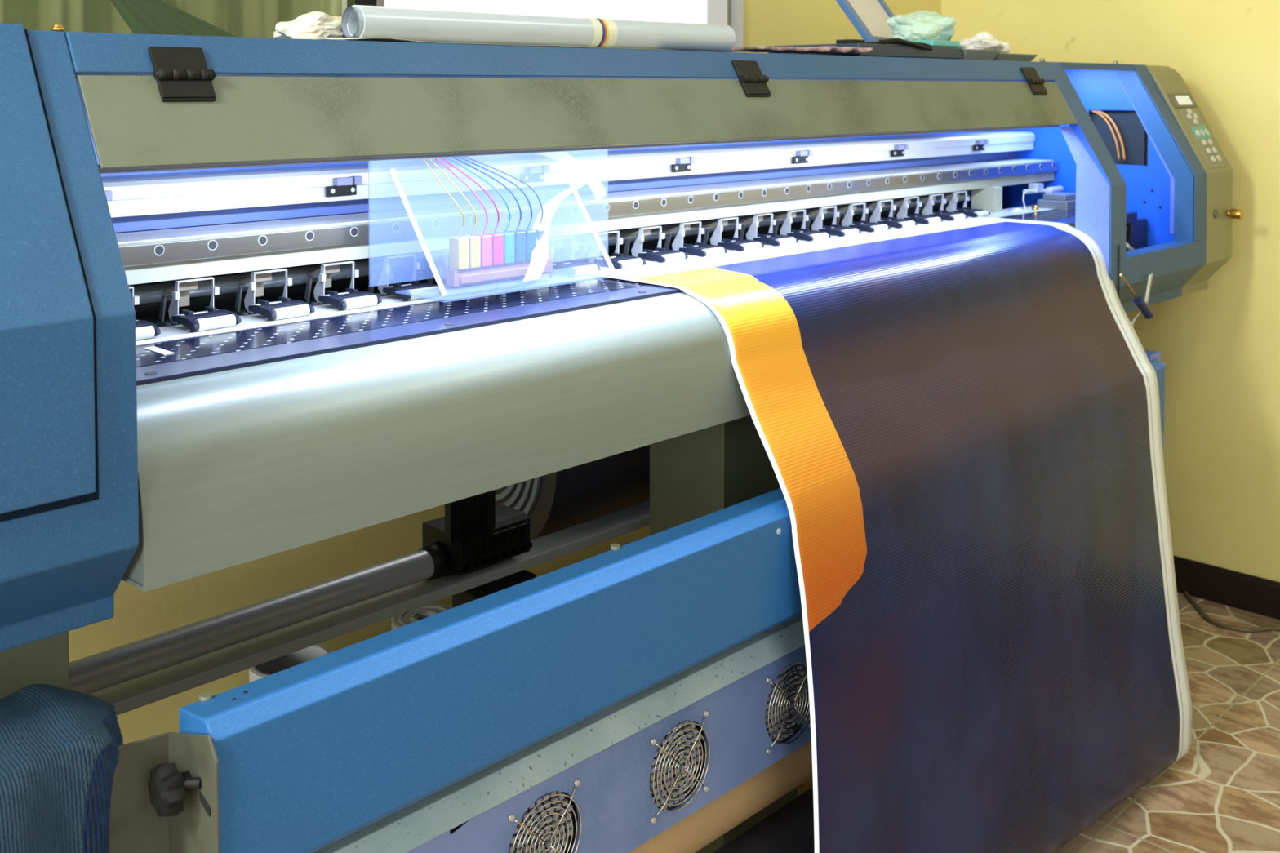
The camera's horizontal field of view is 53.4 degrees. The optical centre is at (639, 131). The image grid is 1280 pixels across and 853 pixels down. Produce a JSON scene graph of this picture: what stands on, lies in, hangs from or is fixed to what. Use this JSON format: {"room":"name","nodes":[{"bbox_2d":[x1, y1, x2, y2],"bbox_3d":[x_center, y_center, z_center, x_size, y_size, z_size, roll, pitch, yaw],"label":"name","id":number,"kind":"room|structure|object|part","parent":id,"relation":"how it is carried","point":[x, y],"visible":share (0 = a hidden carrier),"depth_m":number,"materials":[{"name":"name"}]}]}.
{"room":"print shop","nodes":[
{"label":"print shop","id":0,"kind":"room"},
{"bbox_2d":[342,0,346,39],"bbox_3d":[-1.670,-0.394,1.813,0.040,1.700,2.900,2,3,44],"label":"wall","id":1,"kind":"structure","parent":0,"point":[344,2],"depth_m":2.83,"materials":[{"name":"beige paint"}]},
{"bbox_2d":[68,0,941,744],"bbox_3d":[-1.231,0.004,1.893,0.100,2.700,6.205,2,3,44],"label":"wall","id":2,"kind":"structure","parent":0,"point":[138,614],"depth_m":2.45,"materials":[{"name":"yellow paint"}]},
{"bbox_2d":[0,0,342,81],"bbox_3d":[-1.597,-0.464,1.671,0.073,1.450,2.800,2,3,44],"label":"curtain","id":3,"kind":"object","parent":2,"relation":"hanging from","point":[238,18],"visible":0.02,"depth_m":2.44,"materials":[{"name":"green fabric"}]},
{"bbox_2d":[110,0,236,36],"bbox_3d":[-0.925,-0.380,2.281,0.016,0.460,0.576,2,3,44],"label":"drape","id":4,"kind":"object","parent":3,"relation":"hanging from","point":[141,16],"visible":0.59,"depth_m":2.33,"materials":[{"name":"teal fabric"}]},
{"bbox_2d":[346,0,376,7],"bbox_3d":[-1.472,-0.461,1.587,0.075,1.250,2.654,2,3,44],"label":"window","id":5,"kind":"structure","parent":2,"relation":"in","point":[349,2],"depth_m":2.52,"materials":[{"name":"clear glass"}]},
{"bbox_2d":[376,0,743,52],"bbox_3d":[-0.149,-0.483,2.950,0.080,1.400,1.143,2,3,44],"label":"window","id":6,"kind":"structure","parent":2,"relation":"in","point":[727,12],"depth_m":3.10,"materials":[{"name":"white"}]},
{"bbox_3d":[-0.130,-0.483,2.932,0.011,1.400,1.143,2,3,44],"label":"trim","id":7,"kind":"part","parent":6,"relation":"part of","materials":[{"name":"grey"}]},
{"bbox_2d":[797,592,1279,852],"bbox_3d":[0.510,1.435,0.325,4.850,0.050,6.305,2,3,44],"label":"floor","id":8,"kind":"structure","parent":0,"point":[1223,796],"depth_m":2.67,"materials":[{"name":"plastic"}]},
{"bbox_2d":[248,644,331,682],"bbox_3d":[-0.630,1.146,2.308,0.146,0.386,0.146,2,3,44],"label":"roll","id":9,"kind":"object","parent":8,"relation":"on","point":[303,655],"visible":0.2,"depth_m":2.36,"materials":[{"name":"grey plastic"}]},
{"bbox_2d":[391,603,452,630],"bbox_3d":[-0.429,1.150,2.559,0.136,0.360,0.136,2,3,44],"label":"roll","id":10,"kind":"object","parent":8,"relation":"on","point":[429,610],"visible":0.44,"depth_m":2.57,"materials":[{"name":"grey plastic"}]},
{"bbox_2d":[0,23,1243,852],"bbox_3d":[-0.001,0.601,2.159,0.825,1.488,3.769,2,3,44],"label":"printer","id":11,"kind":"object","parent":8,"relation":"on","point":[260,297],"visible":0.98,"depth_m":1.63,"materials":[{"name":"blue paint"}]},
{"bbox_3d":[-0.857,0.124,0.932,0.168,0.440,0.840,2,3,44],"label":"service door","id":12,"kind":"part","parent":11,"relation":"part of","materials":[{"name":"blue paint"}]},
{"bbox_2d":[0,684,123,852],"bbox_3d":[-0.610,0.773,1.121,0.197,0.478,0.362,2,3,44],"label":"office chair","id":13,"kind":"object","parent":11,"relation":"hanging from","point":[60,753],"visible":1,"depth_m":1.14,"materials":[{"name":"blue fabric"}]},
{"bbox_3d":[-0.629,0.241,1.550,0.066,0.018,0.064,2,3,44],"label":"lever arm","id":14,"kind":"part","parent":11,"relation":"part of","materials":[{"name":"black"}]},
{"bbox_3d":[-0.614,0.233,1.641,0.032,0.044,0.007,2,3,44],"label":"gusset plate","id":15,"kind":"part","parent":11,"relation":"part of","materials":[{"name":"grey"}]},
{"bbox_3d":[-0.436,0.614,1.192,0.051,0.049,0.036,2,3,44],"label":"clamp knob","id":16,"kind":"part","parent":11,"relation":"part of","materials":[{"name":"black plastic"}]},
{"bbox_3d":[-0.554,0.238,1.626,0.066,0.018,0.064,2,3,44],"label":"lever arm","id":17,"kind":"part","parent":11,"relation":"part of","materials":[{"name":"black"}]},
{"bbox_3d":[-0.539,0.230,1.718,0.032,0.044,0.007,2,3,44],"label":"gusset plate","id":18,"kind":"part","parent":11,"relation":"part of","materials":[{"name":"grey"}]},
{"bbox_3d":[-0.480,0.235,1.703,0.066,0.018,0.064,2,3,44],"label":"lever arm","id":19,"kind":"part","parent":11,"relation":"part of","materials":[{"name":"black"}]},
{"bbox_2d":[273,11,346,39],"bbox_3d":[-0.418,-0.134,1.637,0.071,0.040,0.117,2,3,44],"label":"crumpled bag","id":20,"kind":"object","parent":11,"relation":"on","point":[313,24],"visible":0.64,"depth_m":1.60,"materials":[{"name":"white plastic"}]},
{"bbox_3d":[-0.465,0.228,1.794,0.032,0.044,0.007,2,3,44],"label":"gusset plate","id":21,"kind":"part","parent":11,"relation":"part of","materials":[{"name":"grey"}]},
{"bbox_3d":[-0.406,0.233,1.780,0.066,0.018,0.064,2,3,44],"label":"lever arm","id":22,"kind":"part","parent":11,"relation":"part of","materials":[{"name":"black"}]},
{"bbox_3d":[-0.021,0.716,2.351,0.065,0.018,2.410,2,3,44],"label":"square rail","id":23,"kind":"part","parent":11,"relation":"part of","materials":[{"name":"grey"}]},
{"bbox_3d":[-0.391,0.225,1.871,0.032,0.044,0.007,2,3,44],"label":"gusset plate","id":24,"kind":"part","parent":11,"relation":"part of","materials":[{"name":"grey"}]},
{"bbox_3d":[-0.332,0.230,1.856,0.066,0.018,0.064,2,3,44],"label":"lever arm","id":25,"kind":"part","parent":11,"relation":"part of","materials":[{"name":"black"}]},
{"bbox_3d":[-0.317,0.222,1.947,0.032,0.044,0.007,2,3,44],"label":"gusset plate","id":26,"kind":"part","parent":11,"relation":"part of","materials":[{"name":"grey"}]},
{"bbox_3d":[-0.258,0.227,1.933,0.066,0.018,0.064,2,3,44],"label":"lever arm","id":27,"kind":"part","parent":11,"relation":"part of","materials":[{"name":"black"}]},
{"bbox_2d":[318,37,670,49],"bbox_3d":[-0.179,-0.122,1.778,0.056,0.004,0.600,2,3,44],"label":"paper sheet","id":28,"kind":"object","parent":11,"relation":"on","point":[380,39],"visible":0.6,"depth_m":1.65,"materials":[{"name":"beige paper"}]},
{"bbox_2d":[341,4,735,52],"bbox_3d":[-0.111,-0.146,1.859,0.046,0.046,0.727,2,3,44],"label":"roll","id":29,"kind":"object","parent":28,"relation":"on","point":[423,24],"visible":0.88,"depth_m":1.78,"materials":[{"name":"grey paper"}]},
{"bbox_3d":[-0.183,0.225,2.009,0.066,0.018,0.064,2,3,44],"label":"lever arm","id":30,"kind":"part","parent":11,"relation":"part of","materials":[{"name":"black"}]},
{"bbox_3d":[-0.223,0.075,2.307,0.005,0.328,3.399,2,3,44],"label":"panel","id":31,"kind":"part","parent":11,"relation":"part of","materials":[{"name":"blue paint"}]},
{"bbox_3d":[-0.125,0.100,2.283,0.004,0.026,3.299,2,3,44],"label":"recess plate","id":32,"kind":"part","parent":11,"relation":"part of","materials":[{"name":"blue"}]},
{"bbox_2d":[495,444,649,540],"bbox_3d":[0.097,0.588,2.803,0.380,0.380,1.530,2,3,44],"label":"roll","id":33,"kind":"object","parent":11,"relation":"on","point":[553,502],"visible":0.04,"depth_m":2.35,"materials":[{"name":"grey"}]},
{"bbox_3d":[-0.109,0.222,2.086,0.066,0.018,0.064,2,3,44],"label":"lever arm","id":34,"kind":"part","parent":11,"relation":"part of","materials":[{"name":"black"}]},
{"bbox_3d":[-0.094,0.214,2.177,0.032,0.044,0.007,2,3,44],"label":"gusset plate","id":35,"kind":"part","parent":11,"relation":"part of","materials":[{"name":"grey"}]},
{"bbox_3d":[-0.082,0.116,2.236,0.100,0.002,3.290,2,3,44],"label":"beam plate","id":36,"kind":"part","parent":11,"relation":"part of","materials":[{"name":"metal"}]},
{"bbox_3d":[-0.041,0.132,2.197,0.012,0.025,3.290,2,3,44],"label":"guide rail","id":37,"kind":"part","parent":11,"relation":"part of","materials":[{"name":"metal"}]},
{"bbox_3d":[-0.035,0.219,2.163,0.066,0.018,0.064,2,3,44],"label":"lever arm","id":38,"kind":"part","parent":11,"relation":"part of","materials":[{"name":"black"}]},
{"bbox_3d":[-0.020,0.211,2.254,0.032,0.044,0.007,2,3,44],"label":"gusset plate","id":39,"kind":"part","parent":11,"relation":"part of","materials":[{"name":"grey metal"}]},
{"bbox_3d":[0.039,0.217,2.239,0.066,0.018,0.064,2,3,44],"label":"lever arm","id":40,"kind":"part","parent":11,"relation":"part of","materials":[{"name":"black"}]},
{"bbox_3d":[0.054,0.209,2.330,0.032,0.044,0.007,2,3,44],"label":"gusset plate","id":41,"kind":"part","parent":11,"relation":"part of","materials":[{"name":"grey plastic"}]},
{"bbox_3d":[0.348,0.609,1.999,0.070,0.173,2.207,2,3,44],"label":"panel","id":42,"kind":"part","parent":11,"relation":"part of","materials":[{"name":"blue paint"}]},
{"bbox_3d":[0.114,0.214,2.316,0.066,0.018,0.064,2,3,44],"label":"lever arm","id":43,"kind":"part","parent":11,"relation":"part of","materials":[{"name":"black"}]},
{"bbox_3d":[0.129,0.206,2.407,0.032,0.044,0.007,2,3,44],"label":"gusset plate","id":44,"kind":"part","parent":11,"relation":"part of","materials":[{"name":"grey plastic"}]},
{"bbox_2d":[629,741,812,852],"bbox_3d":[0.269,0.994,2.128,0.144,0.144,2.180,2,3,44],"label":"roll","id":45,"kind":"object","parent":11,"relation":"on","point":[699,829],"visible":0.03,"depth_m":1.90,"materials":[{"name":"brown paper"}]},
{"bbox_3d":[0.149,0.842,2.248,0.170,1.000,0.207,2,3,44],"label":"leg","id":46,"kind":"part","parent":11,"relation":"part of","materials":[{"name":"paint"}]},
{"bbox_3d":[0.188,0.211,2.392,0.066,0.018,0.064,2,3,44],"label":"lever arm","id":47,"kind":"part","parent":11,"relation":"part of","materials":[{"name":"black"}]},
{"bbox_3d":[0.203,0.203,2.484,0.032,0.044,0.007,2,3,44],"label":"gusset plate","id":48,"kind":"part","parent":11,"relation":"part of","materials":[{"name":"grey"}]},
{"bbox_3d":[0.277,0.201,2.560,0.032,0.044,0.007,2,3,44],"label":"gusset plate","id":49,"kind":"part","parent":11,"relation":"part of","materials":[{"name":"grey plastic"}]},
{"bbox_3d":[0.262,0.209,2.469,0.066,0.018,0.064,2,3,44],"label":"lever arm","id":50,"kind":"part","parent":11,"relation":"part of","materials":[{"name":"black"}]},
{"bbox_2d":[728,45,873,53],"bbox_3d":[0.288,-0.150,2.314,0.102,0.012,0.332,2,3,44],"label":"cloth","id":51,"kind":"object","parent":11,"relation":"on","point":[823,49],"visible":0.96,"depth_m":2.29,"materials":[{"name":"fabric"}]},
{"bbox_3d":[0.351,0.198,2.637,0.032,0.044,0.007,2,3,44],"label":"gusset plate","id":52,"kind":"part","parent":11,"relation":"part of","materials":[{"name":"grey plastic"}]},
{"bbox_3d":[0.336,0.206,2.546,0.066,0.018,0.064,2,3,44],"label":"lever arm","id":53,"kind":"part","parent":11,"relation":"part of","materials":[{"name":"black"}]},
{"bbox_3d":[0.426,0.195,2.713,0.032,0.044,0.007,2,3,44],"label":"gusset plate","id":54,"kind":"part","parent":11,"relation":"part of","materials":[{"name":"grey metal"}]},
{"bbox_3d":[0.411,0.203,2.622,0.066,0.018,0.064,2,3,44],"label":"lever arm","id":55,"kind":"part","parent":11,"relation":"part of","materials":[{"name":"black"}]},
{"bbox_2d":[768,0,961,58],"bbox_3d":[0.480,-0.303,2.724,0.376,0.298,0.556,2,3,44],"label":"laptop","id":56,"kind":"object","parent":11,"relation":"on","point":[869,18],"visible":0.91,"depth_m":2.65,"materials":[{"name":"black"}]},
{"bbox_3d":[0.468,-0.317,2.802,0.182,0.276,0.428,1,2,27],"label":"lid frame","id":57,"kind":"part","parent":56,"relation":"part of","materials":[{"name":"blue"}]},
{"bbox_2d":[886,9,956,41],"bbox_3d":[0.606,-0.224,2.719,0.140,0.076,0.190,1,2,17],"label":"clear bag","id":58,"kind":"object","parent":56,"relation":"on","point":[925,24],"visible":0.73,"depth_m":2.66,"materials":[{"name":"teal"}]},
{"bbox_2d":[912,40,959,47],"bbox_3d":[0.622,-0.185,2.671,0.050,0.013,0.110,2,3,44],"label":"packet","id":59,"kind":"object","parent":56,"relation":"in","point":[933,42],"visible":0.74,"depth_m":2.64,"materials":[{"name":"teal plastic"}]},
{"bbox_3d":[0.500,0.193,2.790,0.032,0.044,0.007,2,3,44],"label":"gusset plate","id":60,"kind":"part","parent":11,"relation":"part of","materials":[{"name":"grey"}]},
{"bbox_3d":[0.485,0.201,2.699,0.066,0.018,0.064,2,3,44],"label":"lever arm","id":61,"kind":"part","parent":11,"relation":"part of","materials":[{"name":"black"}]},
{"bbox_2d":[588,215,1191,852],"bbox_3d":[0.518,0.771,2.394,0.573,1.103,1.280,2,3,44],"label":"printed banner","id":62,"kind":"object","parent":11,"relation":"hanging from","point":[957,423],"visible":0.98,"depth_m":2.16,"materials":[{"name":"plastic"}]},
{"bbox_3d":[0.559,0.198,2.775,0.066,0.018,0.064,2,3,44],"label":"lever arm","id":63,"kind":"part","parent":11,"relation":"part of","materials":[{"name":"black"}]},
{"bbox_3d":[0.633,0.195,2.852,0.066,0.018,0.064,2,3,44],"label":"lever arm","id":64,"kind":"part","parent":11,"relation":"part of","materials":[{"name":"black"}]},
{"bbox_3d":[0.708,0.193,2.929,0.066,0.018,0.064,2,3,44],"label":"lever arm","id":65,"kind":"part","parent":11,"relation":"part of","materials":[{"name":"black"}]},
{"bbox_3d":[0.782,0.190,3.005,0.066,0.018,0.064,2,3,44],"label":"lever arm","id":66,"kind":"part","parent":11,"relation":"part of","materials":[{"name":"black"}]},
{"bbox_3d":[0.883,0.216,3.372,0.010,0.173,0.320,2,3,44],"label":"dark panel","id":67,"kind":"part","parent":11,"relation":"part of","materials":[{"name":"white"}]},
{"bbox_2d":[960,48,999,60],"bbox_3d":[0.669,-0.168,2.793,0.189,0.022,0.139,2,3,44],"label":"tray","id":68,"kind":"object","parent":11,"relation":"on","point":[966,54],"visible":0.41,"depth_m":2.72,"materials":[{"name":"grey plastic"}]},
{"bbox_2d":[959,31,1005,49],"bbox_3d":[0.763,-0.202,2.838,0.153,0.043,0.062,-1,2,-31],"label":"tissue wad","id":69,"kind":"object","parent":68,"relation":"on","point":[982,40],"visible":0.8,"depth_m":2.81,"materials":[{"name":"white paper"}]},
{"bbox_2d":[992,53,1037,61],"bbox_3d":[0.781,-0.169,2.908,0.189,0.016,0.169,2,3,44],"label":"tray","id":70,"kind":"object","parent":11,"relation":"on","point":[1000,56],"visible":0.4,"depth_m":2.84,"materials":[{"name":"grey plastic"}]},
{"bbox_2d":[991,40,1010,53],"bbox_3d":[0.815,-0.193,2.911,0.052,0.031,0.090,2,3,44],"label":"tissue wad","id":71,"kind":"object","parent":70,"relation":"on","point":[1006,49],"visible":0.34,"depth_m":2.90,"materials":[{"name":"white paper"}]},
{"bbox_2d":[1022,182,1063,194],"bbox_3d":[1.040,0.148,3.296,0.172,0.030,0.036,-1,2,-35],"label":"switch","id":72,"kind":"object","parent":11,"relation":"attached to","point":[1034,188],"depth_m":3.28,"materials":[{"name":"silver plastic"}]},
{"bbox_2d":[1120,274,1153,319],"bbox_3d":[1.089,0.362,2.802,0.138,0.113,0.021,-2,3,-40],"label":"tool","id":73,"kind":"object","parent":11,"relation":"hanging from","point":[1140,303],"visible":1,"depth_m":2.81,"materials":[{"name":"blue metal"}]},
{"bbox_3d":[1.119,0.390,2.828,0.060,0.054,0.021,-2,3,-40],"label":"tool handle","id":74,"kind":"part","parent":73,"relation":"part of","materials":[{"name":"black"}]},
{"bbox_2d":[1131,272,1153,326],"bbox_3d":[1.127,0.408,2.857,0.014,0.169,0.140,2,3,44],"label":"strap","id":75,"kind":"object","parent":11,"relation":"hanging from","point":[1150,277],"visible":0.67,"depth_m":2.88,"materials":[{"name":"grey"}]},
{"bbox_3d":[1.112,0.603,2.792,0.065,0.240,0.055,2,3,44],"label":"plate","id":76,"kind":"part","parent":11,"relation":"part of","materials":[{"name":"blue paint"}]},
{"bbox_3d":[1.436,0.014,3.252,0.083,0.150,0.123,2,3,44],"label":"control panel","id":77,"kind":"part","parent":11,"relation":"part of","materials":[{"name":"grey plastic"}]},
{"bbox_3d":[1.516,0.209,3.248,0.035,0.026,0.026,2,3,44],"label":"brass knob","id":78,"kind":"part","parent":11,"relation":"part of","materials":[{"name":"brown metal"}]},
{"bbox_2d":[1183,591,1279,632],"bbox_3d":[1.616,1.297,3.371,0.406,0.012,0.164,2,3,44],"label":"cord","id":79,"kind":"object","parent":8,"relation":"on","point":[1186,593],"visible":1,"depth_m":3.33,"materials":[{"name":"brown plastic"}]},
{"bbox_2d":[941,0,1279,582],"bbox_3d":[2.668,-0.017,2.505,4.850,2.700,0.100,2,3,44],"label":"wall","id":80,"kind":"structure","parent":0,"point":[1219,344],"depth_m":3.50,"materials":[{"name":"yellow paint"}]},
{"bbox_2d":[1173,555,1279,620],"bbox_3d":[2.665,1.285,2.475,4.750,0.098,0.014,2,3,44],"label":"baseboard","id":81,"kind":"structure","parent":80,"relation":"attached to","point":[1236,589],"depth_m":3.48,"materials":[{"name":"black wood"}]}
]}

